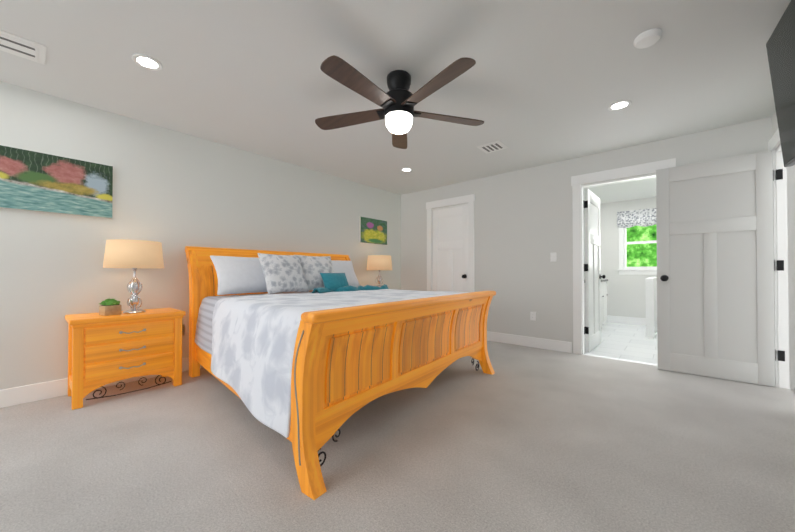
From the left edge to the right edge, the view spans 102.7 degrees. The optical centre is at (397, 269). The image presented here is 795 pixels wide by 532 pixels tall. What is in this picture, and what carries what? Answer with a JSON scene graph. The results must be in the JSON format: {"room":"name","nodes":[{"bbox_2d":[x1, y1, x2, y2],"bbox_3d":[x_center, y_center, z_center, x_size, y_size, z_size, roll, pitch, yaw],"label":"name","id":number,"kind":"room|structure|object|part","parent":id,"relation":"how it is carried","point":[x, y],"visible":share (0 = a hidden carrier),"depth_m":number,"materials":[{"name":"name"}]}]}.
{"room":"bedroom","nodes":[
{"label":"bedroom","id":0,"kind":"room"},
{"bbox_2d":[0,81,400,389],"bbox_3d":[-2.280,-0.183,3.251,0.120,2.440,7.240,0,-1,41],"label":"wall","id":1,"kind":"structure","parent":0,"point":[175,193],"depth_m":3.01,"materials":[{"name":"white paint"}]},
{"bbox_2d":[0,145,112,218],"bbox_3d":[-2.765,-0.690,2.578,0.034,0.460,0.680,0,-1,41],"label":"picture","id":2,"kind":"object","parent":1,"relation":"attached to","point":[36,181],"visible":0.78,"depth_m":2.56,"materials":[{"name":"multicoloured fabric"}]},
{"bbox_2d":[0,357,202,407],"bbox_3d":[-2.229,0.969,3.195,0.016,0.135,7.000,0,-1,41],"label":"baseboard","id":3,"kind":"structure","parent":1,"relation":"attached to","point":[13,396],"depth_m":2.51,"materials":[{"name":"white wood"}]},
{"bbox_2d":[359,217,386,244],"bbox_3d":[-0.397,-0.638,5.301,0.034,0.410,0.620,0,-1,41],"label":"picture","id":4,"kind":"object","parent":1,"relation":"attached to","point":[372,231],"visible":0.93,"depth_m":5.26,"materials":[{"name":"multicoloured fabric"}]},
{"bbox_2d":[0,0,790,203],"bbox_3d":[0.954,-1.460,2.624,5.840,0.100,10.520,0,-1,41],"label":"ceiling","id":5,"kind":"structure","parent":0,"point":[541,82],"depth_m":2.28,"materials":[{"name":"white paint"}]},
{"bbox_2d":[0,30,45,64],"bbox_3d":[-2.412,-1.411,1.999,0.270,0.010,0.270,0,-1,41],"label":"ceiling vent","id":6,"kind":"object","parent":5,"relation":"in","point":[13,44],"visible":1,"depth_m":2.01,"materials":[{"name":"white plastic"}]},
{"bbox_2d":[131,54,162,70],"bbox_3d":[-1.700,-1.409,2.162,0.168,0.009,0.168,0,-1,41],"label":"recessed light","id":7,"kind":"object","parent":5,"relation":"in","point":[147,62],"visible":1,"depth_m":2.16,"materials":[{"name":"white plastic"}]},
{"bbox_2d":[315,55,483,148],"bbox_3d":[-0.008,-1.208,2.288,1.327,0.410,1.296,0,-1,41],"label":"fan","id":8,"kind":"object","parent":5,"relation":"hanging from","point":[398,101],"visible":1,"depth_m":2.23,"materials":[{"name":"brown wood"}]},
{"bbox_2d":[401,168,412,171],"bbox_3d":[0.127,-1.387,4.416,0.168,0.009,0.168,0,-1,41],"label":"recessed light","id":9,"kind":"object","parent":5,"relation":"in","point":[406,169],"visible":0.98,"depth_m":4.40,"materials":[{"name":"white plastic"}]},
{"bbox_2d":[476,140,508,153],"bbox_3d":[1.083,-1.395,3.625,0.270,0.010,0.270,0,-1,41],"label":"ceiling vent","id":10,"kind":"object","parent":5,"relation":"in","point":[494,146],"visible":1,"depth_m":3.62,"materials":[{"name":"white plastic"}]},
{"bbox_2d":[608,100,631,110],"bbox_3d":[1.897,-1.403,2.718,0.168,0.009,0.168,0,-1,41],"label":"recessed light","id":11,"kind":"object","parent":5,"relation":"in","point":[618,105],"visible":1,"depth_m":2.72,"materials":[{"name":"white plastic"}]},
{"bbox_2d":[633,28,661,48],"bbox_3d":[1.520,-1.397,1.933,0.140,0.038,0.140,0,-1,41],"label":"smoke detector","id":12,"kind":"object","parent":5,"relation":"attached to","point":[648,38],"visible":1,"depth_m":1.91,"materials":[{"name":"white plastic"}]},
{"bbox_2d":[0,322,794,531],"bbox_3d":[0.531,1.084,2.967,4.720,0.100,10.520,0,-1,41],"label":"floor","id":13,"kind":"structure","parent":0,"point":[526,439],"depth_m":1.74,"materials":[{"name":"carpet"}]},
{"bbox_2d":[65,308,185,409],"bbox_3d":[-2.314,0.702,2.728,0.480,0.660,0.730,0,-1,41],"label":"nightstand","id":14,"kind":"object","parent":13,"relation":"on","point":[103,351],"visible":1,"depth_m":2.56,"materials":[{"name":"brown wood"}]},
{"bbox_2d":[99,298,121,315],"bbox_3d":[-2.357,0.301,2.609,0.118,0.136,0.125,0,-1,29],"label":"plant","id":15,"kind":"object","parent":14,"relation":"on","point":[108,307],"visible":1,"depth_m":2.58,"materials":[{"name":"green plant"}]},
{"bbox_2d":[103,239,163,313],"bbox_3d":[-2.274,0.058,2.753,0.410,0.626,0.410,0,-1,41],"label":"lamp","id":16,"kind":"object","parent":14,"relation":"on","point":[134,255],"visible":1,"depth_m":2.63,"materials":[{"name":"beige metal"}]},
{"bbox_3d":[-2.274,-0.129,2.755,0.410,0.230,0.410,0,-1,41],"label":"lamp shade","id":17,"kind":"part","parent":16,"relation":"part of","materials":[{"name":"beige fabric"}]},
{"bbox_2d":[185,246,495,499],"bbox_3d":[-0.568,0.399,3.088,2.534,1.273,2.348,0,-1,41],"label":"bed","id":18,"kind":"object","parent":13,"relation":"on","point":[307,355],"visible":1,"depth_m":2.09,"materials":[{"name":"brown wood"}]},
{"bbox_2d":[210,255,267,294],"bbox_3d":[-1.487,0.052,3.367,0.204,0.466,0.912,-35,-23,35],"label":"pillow","id":19,"kind":"object","parent":18,"relation":"on","point":[235,275],"depth_m":3.15,"materials":[{"name":"fabric"}]},
{"bbox_3d":[-0.610,0.399,3.145,2.398,1.273,2.249,0,-1,41],"label":"frame","id":20,"kind":"part","parent":18,"relation":"part of","materials":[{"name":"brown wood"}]},
{"bbox_2d":[257,253,308,293],"bbox_3d":[-1.197,0.038,3.367,0.174,0.498,0.530,-32,-19,32],"label":"pillow","id":21,"kind":"object","parent":18,"relation":"on","point":[282,273],"depth_m":3.29,"materials":[{"name":"white fabric"}]},
{"bbox_2d":[298,255,333,290],"bbox_3d":[-0.938,0.036,3.725,0.530,0.498,0.177,1,-27,-46],"label":"pillow","id":22,"kind":"object","parent":18,"relation":"on","point":[310,267],"depth_m":3.61,"materials":[{"name":"white fabric"}]},
{"bbox_2d":[211,289,466,437],"bbox_3d":[-0.354,0.526,2.901,1.592,0.602,2.359,0,-1,41],"label":"duvet","id":23,"kind":"object","parent":18,"relation":"on","point":[253,337],"depth_m":2.15,"materials":[{"name":"white fabric"}]},
{"bbox_2d":[331,260,359,286],"bbox_3d":[-0.851,0.060,4.100,0.205,0.466,0.912,-35,-23,35],"label":"pillow","id":24,"kind":"object","parent":18,"relation":"on","point":[339,266],"depth_m":4.20,"materials":[{"name":"fabric"}]},
{"bbox_3d":[0.243,0.616,2.350,0.190,0.824,2.260,0,-1,37],"label":"footboard","id":25,"kind":"part","parent":18,"relation":"part of","materials":[{"name":"brown wood"}]},
{"bbox_2d":[585,283,607,337],"bbox_3d":[3.222,0.634,5.549,0.552,0.849,1.400,0,-1,41],"label":"bathroom vanity","id":26,"kind":"object","parent":13,"relation":"on","point":[604,294],"depth_m":5.59,"materials":[{"name":"white wood"}]},
{"bbox_3d":[-0.286,0.724,5.060,0.480,0.660,0.730,0,-1,41],"label":"nightstand","id":27,"kind":"object","parent":13,"relation":"on","visible":0},
{"bbox_2d":[367,255,391,286],"bbox_3d":[-0.286,0.080,5.039,0.410,0.626,0.410,0,-1,41],"label":"lamp","id":28,"kind":"object","parent":27,"relation":"on","point":[379,262],"visible":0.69,"depth_m":4.88,"materials":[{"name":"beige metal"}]},
{"bbox_3d":[-0.286,-0.107,5.041,0.410,0.230,0.410,0,-1,41],"label":"lamp shade","id":29,"kind":"part","parent":28,"relation":"part of","materials":[{"name":"beige fabric"}]},
{"bbox_2d":[401,117,771,352],"bbox_3d":[2.214,-0.175,4.061,5.840,2.440,0.120,0,-1,41],"label":"wall","id":30,"kind":"structure","parent":0,"point":[523,224],"depth_m":4.31,"materials":[{"name":"white paint"}]},
{"bbox_2d":[433,205,467,292],"bbox_3d":[0.840,0.019,5.158,0.672,2.057,0.105,0,-1,41],"label":"closet door","id":31,"kind":"structure","parent":30,"relation":"in","point":[450,249],"depth_m":5.16,"materials":[{"name":"white wood"}]},
{"bbox_2d":[426,194,474,292],"bbox_3d":[0.879,0.011,5.206,0.720,2.090,0.100,0,-1,41],"label":"door frame","id":32,"kind":"structure","parent":30,"relation":"attached to","point":[432,241],"depth_m":5.23,"materials":[{"name":"white wood"}]},
{"bbox_2d":[487,331,571,352],"bbox_3d":[1.753,0.980,4.361,4.464,0.135,0.016,0,-1,41],"label":"baseboard","id":33,"kind":"structure","parent":30,"relation":"attached to","point":[554,345],"depth_m":4.30,"materials":[{"name":"white wood"}]},
{"bbox_2d":[530,312,535,320],"bbox_3d":[1.832,0.627,4.300,0.072,0.116,0.009,0,-1,41],"label":"electrical outlet","id":34,"kind":"object","parent":30,"relation":"attached to","point":[532,315],"visible":1,"depth_m":4.29,"materials":[{"name":"white plastic"}]},
{"bbox_2d":[550,253,555,261],"bbox_3d":[2.028,-0.165,4.137,0.072,0.116,0.010,0,-1,41],"label":"switch plate","id":35,"kind":"object","parent":30,"relation":"attached to","point":[552,257],"visible":1,"depth_m":4.14,"materials":[{"name":"white plastic"}]},
{"bbox_2d":[584,189,605,351],"bbox_3d":[2.637,0.010,4.283,0.174,2.057,0.763,-1,-1,42],"label":"bathroom door","id":36,"kind":"structure","parent":30,"relation":"in","point":[593,276],"depth_m":4.21,"materials":[{"name":"white wood"}]},
{"bbox_2d":[571,158,675,353],"bbox_3d":[2.606,-0.004,3.718,0.800,2.090,0.120,0,-1,41],"label":"door frame","id":37,"kind":"structure","parent":30,"relation":"attached to","point":[629,179],"depth_m":3.93,"materials":[{"name":"white wood"}]},
{"bbox_2d":[584,197,656,317],"bbox_3d":[4.811,-0.155,6.149,2.180,2.440,0.120,0,-1,41],"label":"wall","id":38,"kind":"structure","parent":0,"point":[626,296],"depth_m":6.40,"materials":[{"name":"white paint"}]},
{"bbox_2d":[606,315,645,324],"bbox_3d":[4.393,1.000,6.411,1.130,0.135,0.016,0,-1,41],"label":"baseboard","id":39,"kind":"structure","parent":38,"relation":"attached to","point":[628,320],"depth_m":6.28,"materials":[{"name":"white wood"}]},
{"bbox_2d":[618,228,656,274],"bbox_3d":[4.804,-0.525,6.122,0.930,1.240,0.165,0,-1,41],"label":"bathroom window","id":40,"kind":"structure","parent":38,"relation":"in","point":[635,270],"depth_m":6.31,"materials":[{"name":"white wood"}]},
{"bbox_2d":[617,208,655,227],"bbox_3d":[4.736,-0.989,6.046,0.932,0.335,0.030,0,-1,41],"label":"valance","id":41,"kind":"object","parent":40,"relation":"attached to","point":[640,217],"visible":0.6,"depth_m":6.15,"materials":[{"name":"white fabric"}]},
{"bbox_2d":[645,277,656,338],"bbox_3d":[4.360,0.598,5.440,0.100,0.920,1.530,0,-1,41],"label":"wall","id":42,"kind":"structure","parent":0,"point":[651,305],"depth_m":4.87,"materials":[{"name":"white paint"}]},
{"bbox_2d":[772,111,780,148],"bbox_3d":[1.152,-0.213,0.188,0.120,2.440,7.120,0,-1,41],"label":"wall","id":43,"kind":"structure","parent":0,"point":[774,124],"depth_m":2.85,"materials":[{"name":"white paint"}]},
{"bbox_2d":[656,151,775,386],"bbox_3d":[3.016,-0.009,3.060,0.808,2.072,0.174,0,-1,41],"label":"entry door","id":44,"kind":"structure","parent":43,"relation":"in","point":[715,272],"depth_m":3.02,"materials":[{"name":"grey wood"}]},
{"bbox_2d":[768,129,780,386],"bbox_3d":[3.087,-0.077,2.522,0.023,2.213,1.045,0,-1,41],"label":"trim","id":45,"kind":"structure","parent":43,"relation":"attached to","point":[774,142],"depth_m":2.81,"materials":[{"name":"white wood"}]},
{"bbox_2d":[766,0,794,166],"bbox_3d":[1.926,-0.966,1.303,0.232,0.824,1.335,-7,-4,36],"label":"tv","id":46,"kind":"object","parent":43,"relation":"attached to","point":[780,45],"visible":1,"depth_m":1.76,"materials":[{"name":"black"}]},
{"bbox_2d":[776,145,794,389],"bbox_3d":[3.132,-0.016,2.466,0.124,2.090,0.820,0,-1,41],"label":"door frame","id":47,"kind":"structure","parent":43,"relation":"attached to","point":[785,191],"depth_m":2.77,"materials":[{"name":"white wood"}]},
{"label":"outside","id":48,"kind":"structure","parent":0,"visible":0},
{"bbox_2d":[626,224,656,266],"bbox_3d":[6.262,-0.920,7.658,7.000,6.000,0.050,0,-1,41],"label":"trees","id":49,"kind":"object","parent":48,"point":[641,255],"depth_m":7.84,"materials":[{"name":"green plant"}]}
]}

